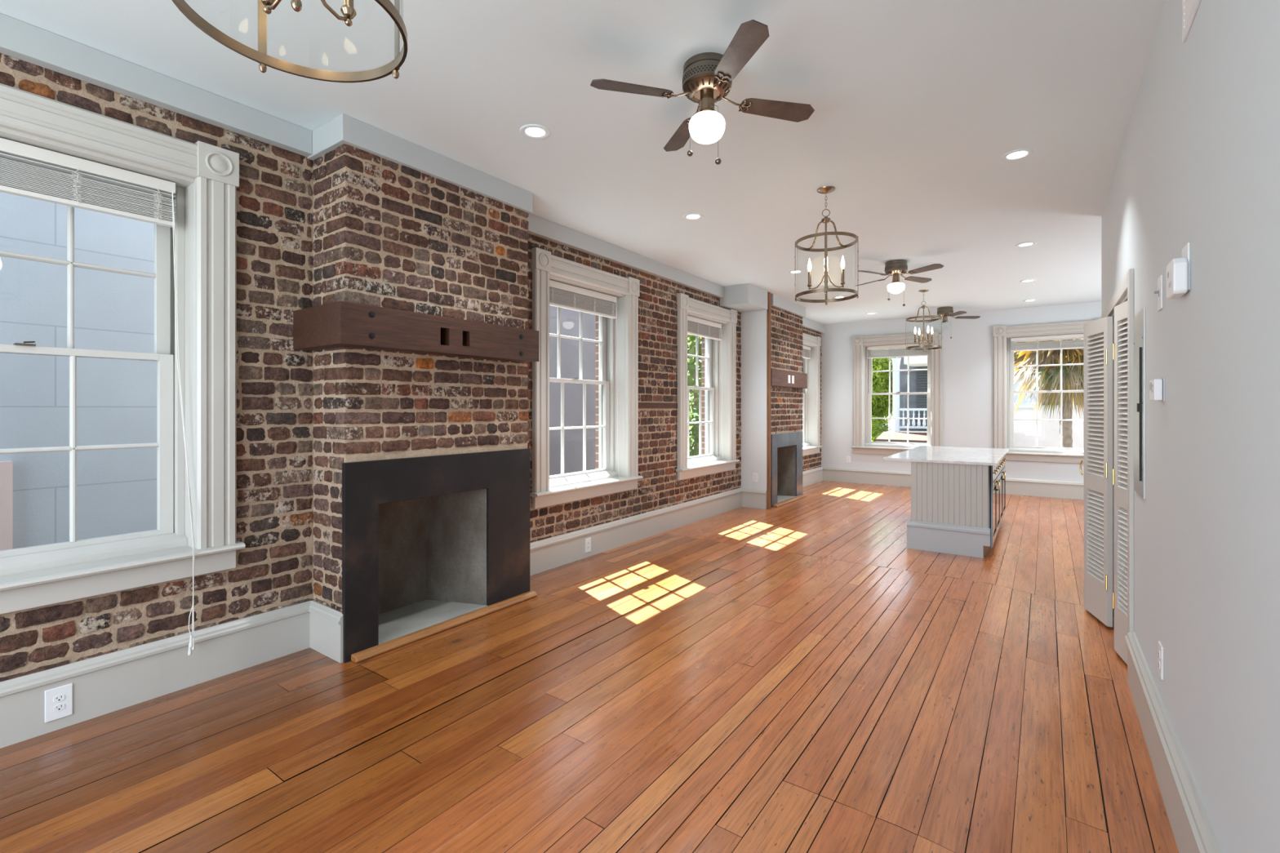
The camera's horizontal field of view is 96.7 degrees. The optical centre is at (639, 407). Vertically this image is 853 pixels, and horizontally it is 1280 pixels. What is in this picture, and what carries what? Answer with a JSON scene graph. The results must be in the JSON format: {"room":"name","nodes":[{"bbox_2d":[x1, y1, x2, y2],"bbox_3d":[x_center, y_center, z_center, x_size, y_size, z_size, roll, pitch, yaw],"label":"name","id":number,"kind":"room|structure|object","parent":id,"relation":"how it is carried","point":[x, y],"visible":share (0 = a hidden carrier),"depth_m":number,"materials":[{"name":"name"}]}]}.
{"room":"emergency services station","nodes":[
{"label":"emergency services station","id":0,"kind":"room"},
{"bbox_2d":[0,52,822,681],"bbox_3d":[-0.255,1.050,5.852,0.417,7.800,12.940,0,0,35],"label":"wall","id":1,"kind":"structure","parent":0,"point":[274,569],"depth_m":3.06,"materials":[{"name":"brick"}]},
{"bbox_2d":[44,683,72,723],"bbox_3d":[-2.437,1.237,2.388,0.009,0.133,0.083,0,0,35],"label":"power outlet","id":2,"kind":"object","parent":1,"relation":"attached to","point":[58,700],"visible":1,"depth_m":2.38,"materials":[{"name":"white plastic"}]},
{"bbox_2d":[53,694,64,702],"bbox_3d":[-2.435,1.218,2.386,0.003,0.029,0.033,0,0,35],"label":"receptacle","id":3,"kind":"object","parent":2,"relation":"attached to","point":[57,698],"depth_m":2.39,"materials":[{"name":"white plastic"}]},
{"bbox_2d":[53,703,64,711],"bbox_3d":[-2.435,1.256,2.386,0.003,0.029,0.033,0,0,35],"label":"receptacle","id":4,"kind":"object","parent":2,"relation":"attached to","point":[57,707],"depth_m":2.39,"materials":[{"name":"white plastic"}]},
{"bbox_2d":[0,83,245,614],"bbox_3d":[-2.606,-0.240,2.420,0.428,2.115,1.470,0,0,35],"label":"window","id":5,"kind":"structure","parent":1,"relation":"in","point":[206,176],"depth_m":2.78,"materials":[{"name":"grey paint"}]},
{"bbox_2d":[0,137,195,655],"bbox_3d":[-2.497,0.037,2.363,0.212,2.275,1.014,0,0,35],"label":"window blind","id":6,"kind":"object","parent":5,"relation":"attached to","point":[16,178],"visible":1,"depth_m":2.54,"materials":[{"name":"white"}]},
{"bbox_2d":[0,13,311,156],"bbox_3d":[-2.807,-1.484,1.863,0.065,0.132,3.280,0,0,35],"label":"trim","id":7,"kind":"structure","parent":1,"relation":"attached to","point":[19,39],"depth_m":2.58,"materials":[{"name":"grey paint"}]},
{"bbox_2d":[0,600,342,748],"bbox_3d":[-2.677,1.222,1.789,0.364,0.257,3.310,0,0,35],"label":"baseboard","id":8,"kind":"structure","parent":1,"relation":"attached to","point":[109,682],"depth_m":2.67,"materials":[{"name":"grey paint"}]},
{"bbox_2d":[306,113,533,213],"bbox_3d":[-1.327,-1.480,3.660,0.392,0.140,1.365,0,0,35],"label":"trim","id":9,"kind":"structure","parent":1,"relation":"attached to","point":[342,129],"depth_m":3.32,"materials":[{"name":"grey paint"}]},
{"bbox_2d":[529,247,643,508],"bbox_3d":[-0.568,-0.240,5.283,0.428,2.115,1.470,0,0,35],"label":"window","id":10,"kind":"structure","parent":1,"relation":"in","point":[617,382],"depth_m":5.43,"materials":[{"name":"grey paint"}]},
{"bbox_2d":[549,280,620,477],"bbox_3d":[-0.503,-0.207,5.250,0.113,1.785,1.002,0,0,35],"label":"window blind","id":11,"kind":"object","parent":10,"relation":"attached to","point":[563,295],"visible":0.9,"depth_m":5.24,"materials":[{"name":"white"}]},
{"bbox_2d":[585,537,591,552],"bbox_3d":[-0.470,1.242,5.152,0.009,0.125,0.078,0,0,35],"label":"power outlet","id":12,"kind":"object","parent":1,"relation":"attached to","point":[588,541],"visible":1,"depth_m":5.15,"materials":[{"name":"white plastic"}]},
{"bbox_2d":[527,213,724,297],"bbox_3d":[-0.008,-1.478,5.796,0.065,0.143,3.645,0,0,35],"label":"trim","id":13,"kind":"structure","parent":1,"relation":"attached to","point":[540,227],"depth_m":5.43,"materials":[{"name":"grey paint"}]},
{"bbox_2d":[529,487,766,575],"bbox_3d":[0.297,1.222,5.960,0.372,0.257,4.285,0,0,35],"label":"baseboard","id":14,"kind":"structure","parent":1,"relation":"attached to","point":[548,553],"depth_m":5.72,"materials":[{"name":"grey paint"}]},
{"bbox_2d":[638,402,677,408],"bbox_3d":[0.191,-0.026,6.136,0.018,0.060,0.820,0,0,35],"label":"strip","id":15,"kind":"object","parent":1,"relation":"attached to","point":[641,405],"visible":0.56,"depth_m":6.11,"materials":[{"name":"brown wood"}]},
{"bbox_2d":[675,293,739,479],"bbox_3d":[0.731,-0.240,7.108,0.428,2.115,1.470,0,0,35],"label":"window","id":16,"kind":"structure","parent":1,"relation":"in","point":[720,356],"depth_m":7.46,"materials":[{"name":"grey paint"}]},
{"bbox_2d":[687,315,724,460],"bbox_3d":[0.796,-0.207,7.075,0.113,1.785,1.002,0,0,35],"label":"window blind","id":17,"kind":"object","parent":16,"relation":"attached to","point":[696,326],"visible":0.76,"depth_m":7.10,"materials":[{"name":"white"}]},
{"bbox_2d":[720,283,767,312],"bbox_3d":[1.359,-1.429,7.428,0.400,0.243,0.600,0,0,35],"label":"trim","id":18,"kind":"structure","parent":1,"relation":"attached to","point":[747,297],"depth_m":7.23,"materials":[{"name":"grey paint"}]},
{"bbox_2d":[771,293,805,317],"bbox_3d":[2.018,-1.472,8.353,0.400,0.155,1.290,0,0,35],"label":"trim","id":19,"kind":"structure","parent":1,"relation":"attached to","point":[777,301],"depth_m":8.15,"materials":[{"name":"grey paint"}]},
{"bbox_2d":[802,333,822,456],"bbox_3d":[2.752,-0.240,9.947,0.428,2.115,1.470,0,0,35],"label":"window","id":20,"kind":"structure","parent":1,"relation":"in","point":[811,395],"depth_m":10.35,"materials":[{"name":"grey paint"}]},
{"bbox_2d":[802,345,810,359],"bbox_3d":[2.790,-0.994,9.921,0.062,0.212,0.980,0,0,35],"label":"window blind","id":21,"kind":"object","parent":20,"relation":"attached to","point":[806,353],"visible":0.47,"depth_m":10.13,"materials":[{"name":"white"}]},
{"bbox_2d":[802,466,822,487],"bbox_3d":[2.818,1.222,9.790,0.037,0.257,2.020,0,0,35],"label":"baseboard","id":22,"kind":"structure","parent":1,"relation":"attached to","point":[812,476],"depth_m":10.14,"materials":[{"name":"grey paint"}]},
{"bbox_2d":[802,317,824,333],"bbox_3d":[2.833,-1.472,9.792,0.060,0.155,2.000,0,0,35],"label":"trim","id":23,"kind":"structure","parent":1,"relation":"attached to","point":[808,323],"depth_m":10.07,"materials":[{"name":"grey paint"}]},
{"bbox_2d":[0,0,1164,324],"bbox_3d":[2.051,-1.610,4.045,6.550,0.120,12.870,0,0,35],"label":"ceiling","id":24,"kind":"structure","parent":0,"point":[917,105],"depth_m":2.97,"materials":[{"name":"white paint"}]},
{"bbox_2d":[172,0,407,82],"bbox_3d":[-0.701,-1.158,1.162,0.420,0.784,0.420,0,0,23],"label":"lantern pendant","id":25,"kind":"object","parent":24,"relation":"hanging from","point":[264,6],"visible":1,"depth_m":1.29,"materials":[{"name":"gold metal"}]},
{"bbox_2d":[520,124,550,139],"bbox_3d":[-0.588,-1.547,3.192,0.170,0.006,0.170,0,0,35],"label":"recessed light","id":26,"kind":"object","parent":24,"relation":"in","point":[535,131],"visible":1,"depth_m":3.19,"materials":[{"name":"white paint"}]},
{"bbox_2d":[682,213,703,220],"bbox_3d":[0.429,-1.547,4.604,0.170,0.006,0.170,0,0,35],"label":"recessed light","id":27,"kind":"object","parent":24,"relation":"in","point":[690,216],"visible":1,"depth_m":4.60,"materials":[{"name":"white paint"}]},
{"bbox_2d":[590,19,814,164],"bbox_3d":[0.304,-1.306,2.582,0.791,0.488,0.791,0,0,30],"label":"ceiling fan","id":28,"kind":"object","parent":24,"relation":"hanging from","point":[707,77],"visible":1,"depth_m":2.52,"materials":[{"name":"brown wood"}]},
{"bbox_2d":[787,270,803,273],"bbox_3d":[1.771,-1.547,6.472,0.170,0.006,0.170,0,0,35],"label":"recessed light","id":29,"kind":"object","parent":24,"relation":"in","point":[791,271],"visible":0.84,"depth_m":6.47,"materials":[{"name":"white paint"}]},
{"bbox_2d":[794,186,858,305],"bbox_3d":[1.318,-1.158,4.033,0.435,0.784,0.435,0,0,18],"label":"lantern pendant","id":30,"kind":"object","parent":24,"relation":"hanging from","point":[824,189],"visible":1,"depth_m":4.00,"materials":[{"name":"gold metal"}]},
{"bbox_2d":[833,296,846,298],"bbox_3d":[2.791,-1.547,7.956,0.170,0.006,0.170,0,0,35],"label":"recessed light","id":31,"kind":"object","parent":24,"relation":"in","point":[834,297],"visible":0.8,"depth_m":7.96,"materials":[{"name":"white paint"}]},
{"bbox_2d":[854,259,943,306],"bbox_3d":[2.718,-1.306,6.044,0.791,0.488,0.791,0,0,18],"label":"ceiling fan","id":32,"kind":"object","parent":24,"relation":"hanging from","point":[895,268],"visible":0.98,"depth_m":5.97,"materials":[{"name":"brown wood"}]},
{"bbox_2d":[905,289,942,351],"bbox_3d":[3.738,-1.158,7.502,0.435,0.784,0.435,0,0,26],"label":"lantern pendant","id":33,"kind":"object","parent":24,"relation":"hanging from","point":[923,338],"visible":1,"depth_m":7.49,"materials":[{"name":"gold metal"}]},
{"bbox_2d":[910,306,980,338],"bbox_3d":[4.714,-1.306,8.796,0.791,0.488,0.791,0,0,-45],"label":"ceiling fan","id":34,"kind":"object","parent":24,"relation":"hanging from","point":[945,312],"visible":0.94,"depth_m":8.74,"materials":[{"name":"brown metal"}]},
{"bbox_2d":[1000,148,1034,160],"bbox_3d":[2.307,-1.547,3.482,0.170,0.006,0.170,0,0,35],"label":"recessed light","id":35,"kind":"object","parent":24,"relation":"in","point":[1017,154],"visible":1,"depth_m":3.48,"materials":[{"name":"white paint"}]},
{"bbox_2d":[1014,241,1036,247],"bbox_3d":[3.653,-1.547,5.391,0.170,0.006,0.170,0,0,35],"label":"recessed light","id":36,"kind":"object","parent":24,"relation":"in","point":[1028,243],"visible":1,"depth_m":5.39,"materials":[{"name":"white paint"}]},
{"bbox_2d":[1019,279,1036,282],"bbox_3d":[4.721,-1.547,6.926,0.170,0.006,0.170,0,0,35],"label":"recessed light","id":37,"kind":"object","parent":24,"relation":"in","point":[1026,280],"visible":1,"depth_m":6.93,"materials":[{"name":"white paint"}]},
{"bbox_2d":[1022,299,1037,302],"bbox_3d":[5.616,-1.547,8.191,0.170,0.006,0.170,0,0,35],"label":"recessed light","id":38,"kind":"object","parent":24,"relation":"in","point":[1026,300],"visible":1,"depth_m":8.21,"materials":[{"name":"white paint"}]},
{"bbox_2d":[0,480,1178,852],"bbox_3d":[2.298,1.499,4.072,6.221,0.302,13.000,0,0,35],"label":"floor","id":39,"kind":"structure","parent":0,"point":[794,677],"depth_m":2.43,"materials":[{"name":"brown wood"}]},
{"bbox_2d":[312,143,537,662],"bbox_3d":[-1.331,-0.055,3.673,0.512,2.830,1.345,0,0,35],"label":"fireplace","id":40,"kind":"object","parent":39,"relation":"on","point":[421,461],"visible":0.9,"depth_m":3.46,"materials":[{"name":"brick"}]},
{"bbox_2d":[293,301,538,362],"bbox_3d":[-1.310,-0.431,3.563,0.524,0.213,1.374,0,0,35],"label":"mantel beam","id":41,"kind":"structure","parent":40,"relation":"attached to","point":[338,324],"depth_m":3.16,"materials":[{"name":"brown wood"}]},
{"bbox_2d":[740,309,766,489],"bbox_3d":[1.539,-0.100,7.713,0.382,2.900,0.012,0,0,35],"label":"wall pier","id":42,"kind":"object","parent":39,"relation":"on","point":[753,323],"visible":0.71,"depth_m":7.70,"materials":[{"name":"white paint"}]},
{"bbox_2d":[752,472,758,482],"bbox_3d":[1.557,0.940,7.688,0.078,0.125,0.009,0,0,35],"label":"power outlet","id":43,"kind":"object","parent":42,"relation":"attached to","point":[755,476],"visible":1,"depth_m":7.68,"materials":[{"name":"white plastic"}]},
{"bbox_2d":[766,292,771,509],"bbox_3d":[1.713,-0.098,7.633,0.065,2.895,0.075,0,0,35],"label":"post","id":44,"kind":"object","parent":39,"relation":"on","point":[769,295],"visible":0.79,"depth_m":7.59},
{"bbox_2d":[771,306,806,507],"bbox_3d":[1.958,-0.055,8.293,0.512,2.830,1.432,0,0,35],"label":"fireplace","id":45,"kind":"object","parent":39,"relation":"on","point":[787,327],"visible":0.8,"depth_m":8.31,"materials":[{"name":"brick"}]},
{"bbox_2d":[771,368,807,388],"bbox_3d":[2.156,-0.415,8.218,0.058,0.230,1.390,0,0,35],"label":"mantel","id":46,"kind":"object","parent":45,"relation":"attached to","point":[780,378],"visible":0.96,"depth_m":8.13,"materials":[{"name":"brown wood"}]},
{"bbox_2d":[791,375,794,383],"bbox_3d":[2.221,-0.412,8.263,0.005,0.115,0.084,0,0,35],"label":"outlet plate","id":47,"kind":"object","parent":46,"relation":"attached to","point":[793,376],"depth_m":8.26,"materials":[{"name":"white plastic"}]},
{"bbox_2d":[883,445,1008,558],"bbox_3d":[3.401,0.929,6.205,0.945,0.882,2.166,0,0,35],"label":"kitchen island","id":48,"kind":"object","parent":39,"relation":"on","point":[958,494],"visible":1,"depth_m":5.33,"materials":[{"name":"white wood"}]},
{"bbox_2d":[883,445,1008,466],"bbox_3d":[3.404,0.501,6.209,0.945,0.027,2.155,0,0,35],"label":"island countertop","id":49,"kind":"structure","parent":48,"relation":"on","point":[928,454],"depth_m":5.80,"materials":[{"name":"white stone"}]},
{"bbox_2d":[821,301,1101,499],"bbox_3d":[5.915,-0.100,9.009,6.010,3.100,0.300,0,0,35],"label":"wall","id":50,"kind":"structure","parent":0,"point":[967,357],"depth_m":9.34,"materials":[{"name":"white paint"}]},
{"bbox_2d":[846,456,850,462],"bbox_3d":[3.786,0.935,10.336,0.078,0.125,0.009,0,0,35],"label":"power outlet","id":51,"kind":"object","parent":50,"relation":"attached to","point":[848,458],"visible":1,"depth_m":10.33,"materials":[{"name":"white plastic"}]},
{"bbox_2d":[851,329,942,454],"bbox_3d":[4.517,-0.240,9.975,1.470,2.115,0.428,0,0,35],"label":"window","id":52,"kind":"structure","parent":50,"relation":"in","point":[863,443],"depth_m":10.00,"materials":[{"name":"grey paint"}]},
{"bbox_2d":[867,342,928,358],"bbox_3d":[4.490,-0.994,9.938,0.980,0.212,0.062,0,0,35],"label":"window blind","id":53,"kind":"object","parent":52,"relation":"attached to","point":[897,351],"visible":0.88,"depth_m":9.95,"materials":[{"name":"white"}]},
{"bbox_2d":[822,466,1083,499],"bbox_3d":[5.740,1.222,8.927,5.800,0.257,0.037,0,0,35],"label":"baseboard","id":54,"kind":"structure","parent":50,"relation":"attached to","point":[1020,486],"depth_m":8.91,"materials":[{"name":"grey paint"}]},
{"bbox_2d":[993,318,1100,463],"bbox_3d":[6.272,-0.240,8.726,1.470,2.115,0.428,0,0,35],"label":"window","id":55,"kind":"structure","parent":50,"relation":"in","point":[1003,358],"depth_m":8.90,"materials":[{"name":"grey paint"}]},
{"bbox_2d":[1010,333,1083,351],"bbox_3d":[6.246,-0.994,8.688,0.980,0.212,0.062,0,0,35],"label":"window blind","id":56,"kind":"object","parent":55,"relation":"attached to","point":[1073,344],"visible":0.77,"depth_m":8.69,"materials":[{"name":"white"}]},
{"bbox_2d":[1101,0,1279,852],"bbox_3d":[3.732,-0.050,2.726,2.180,3.200,12.470,0,0,35],"label":"wall","id":57,"kind":"structure","parent":0,"point":[1198,162],"depth_m":1.51,"materials":[{"name":"white paint"}]},
{"bbox_2d":[1080,268,1133,664],"bbox_3d":[3.022,0.345,3.652,0.291,2.121,1.795,0,0,35],"label":"door","id":58,"kind":"structure","parent":57,"relation":"in","point":[1108,376],"depth_m":3.60,"materials":[{"name":"grey paint"}]},
{"bbox_2d":[1133,306,1145,499],"bbox_3d":[2.378,-0.022,2.720,0.020,0.870,0.344,0,0,35],"label":"breaker panel","id":59,"kind":"object","parent":57,"relation":"attached to","point":[1139,353],"visible":1,"depth_m":2.65,"materials":[{"name":"silver metal"}]},
{"bbox_2d":[1149,377,1165,401],"bbox_3d":[2.007,-0.070,2.211,0.035,0.090,0.124,0,0,35],"label":"thermostat","id":60,"kind":"object","parent":57,"relation":"attached to","point":[1157,386],"visible":1,"depth_m":2.17,"materials":[{"name":"grey plastic"}]},
{"bbox_2d":[1154,274,1162,311],"bbox_3d":[2.033,-0.450,2.235,0.020,0.132,0.084,0,0,35],"label":"light switch","id":61,"kind":"object","parent":57,"relation":"attached to","point":[1159,292],"visible":1,"depth_m":2.22,"materials":[{"name":"white plastic"}]},
{"bbox_2d":[1158,640,1163,679],"bbox_3d":[2.032,0.985,2.224,0.009,0.125,0.078,0,0,35],"label":"power outlet","id":62,"kind":"object","parent":57,"relation":"attached to","point":[1160,646],"visible":1,"depth_m":2.21,"materials":[{"name":"white plastic"}]},
{"bbox_2d":[1124,631,1222,852],"bbox_3d":[0.891,1.272,0.645,0.037,0.267,5.585,0,0,35],"label":"baseboard","id":63,"kind":"structure","parent":57,"relation":"attached to","point":[1192,828],"depth_m":1.96,"materials":[{"name":"grey paint"}]},
{"bbox_2d":[1166,242,1190,298],"bbox_3d":[1.734,-0.440,1.835,0.043,0.160,0.130,0,0,35],"label":"fire alarm","id":64,"kind":"object","parent":57,"relation":"attached to","point":[1178,270],"visible":1,"depth_m":1.79,"materials":[{"name":"white plastic"}]},
{"bbox_2d":[1182,0,1200,43],"bbox_3d":[1.649,-1.330,1.686,0.010,0.290,0.400,0,0,35],"label":"air vent","id":65,"kind":"object","parent":57,"relation":"in","point":[1189,7],"visible":1,"depth_m":1.78,"materials":[{"name":"white plastic"}]},
{"label":"outside","id":66,"kind":"structure","parent":0,"visible":0},
{"bbox_3d":[11.598,5.000,16.294,80.000,0.100,80.000,0,0,35],"label":"ground","id":67,"kind":"structure","parent":66,"visible":0},
{"bbox_2d":[0,191,156,551],"bbox_3d":[-7.188,-0.400,3.594,3.720,10.700,9.720,0,0,35],"label":"house","id":68,"kind":"structure","parent":67,"relation":"on","point":[117,398],"depth_m":4.48,"materials":[{"name":"blue paint"}]},
{"bbox_2d":[549,305,595,475],"bbox_3d":[-2.832,1.175,9.774,3.650,7.550,5.360,0,0,35],"label":"house","id":69,"kind":"structure","parent":67,"relation":"on","point":[570,319],"depth_m":9.24,"materials":[{"name":"grey paint"}]},
{"bbox_2d":[687,333,701,456],"bbox_3d":[1.241,0.617,14.503,5.046,8.685,4.613,0,0,-40],"label":"leafy tree","id":70,"kind":"object","parent":67,"relation":"on","point":[694,404],"visible":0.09,"depth_m":13.20,"materials":[{"name":"green plant"}]},
{"bbox_2d":[871,348,895,441],"bbox_3d":[10.260,0.382,25.843,3.112,9.155,3.728,0,0,35],"label":"leafy tree","id":71,"kind":"object","parent":67,"relation":"on","point":[880,380],"visible":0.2,"depth_m":24.74,"materials":[{"name":"green plant"}]},
{"bbox_2d":[875,346,927,443],"bbox_3d":[12.563,0.400,23.340,3.800,9.100,7.400,0,0,35],"label":"house","id":72,"kind":"structure","parent":67,"relation":"on","point":[917,379],"depth_m":22.65,"materials":[{"name":"grey"}]},
{"bbox_2d":[915,371,927,426],"bbox_3d":[11.604,-0.325,23.114,0.700,2.350,0.080,0,0,35],"label":"shutter","id":73,"kind":"object","parent":72,"relation":"hanging from","point":[921,376],"depth_m":23.19,"materials":[{"name":"grey paint"}]},
{"bbox_2d":[1013,338,1083,448],"bbox_3d":[10.168,0.963,13.678,3.314,7.985,3.284,0,0,35],"label":"palm tree","id":74,"kind":"object","parent":67,"relation":"on","point":[1049,376],"visible":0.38,"depth_m":13.25,"materials":[{"name":"green plant"}]},
{"bbox_2d":[1013,338,1083,448],"bbox_3d":[18.363,-0.250,21.789,7.550,10.400,5.200,0,0,35],"label":"house","id":75,"kind":"structure","parent":67,"relation":"on","point":[1024,431],"depth_m":21.26,"materials":[{"name":"paint"}]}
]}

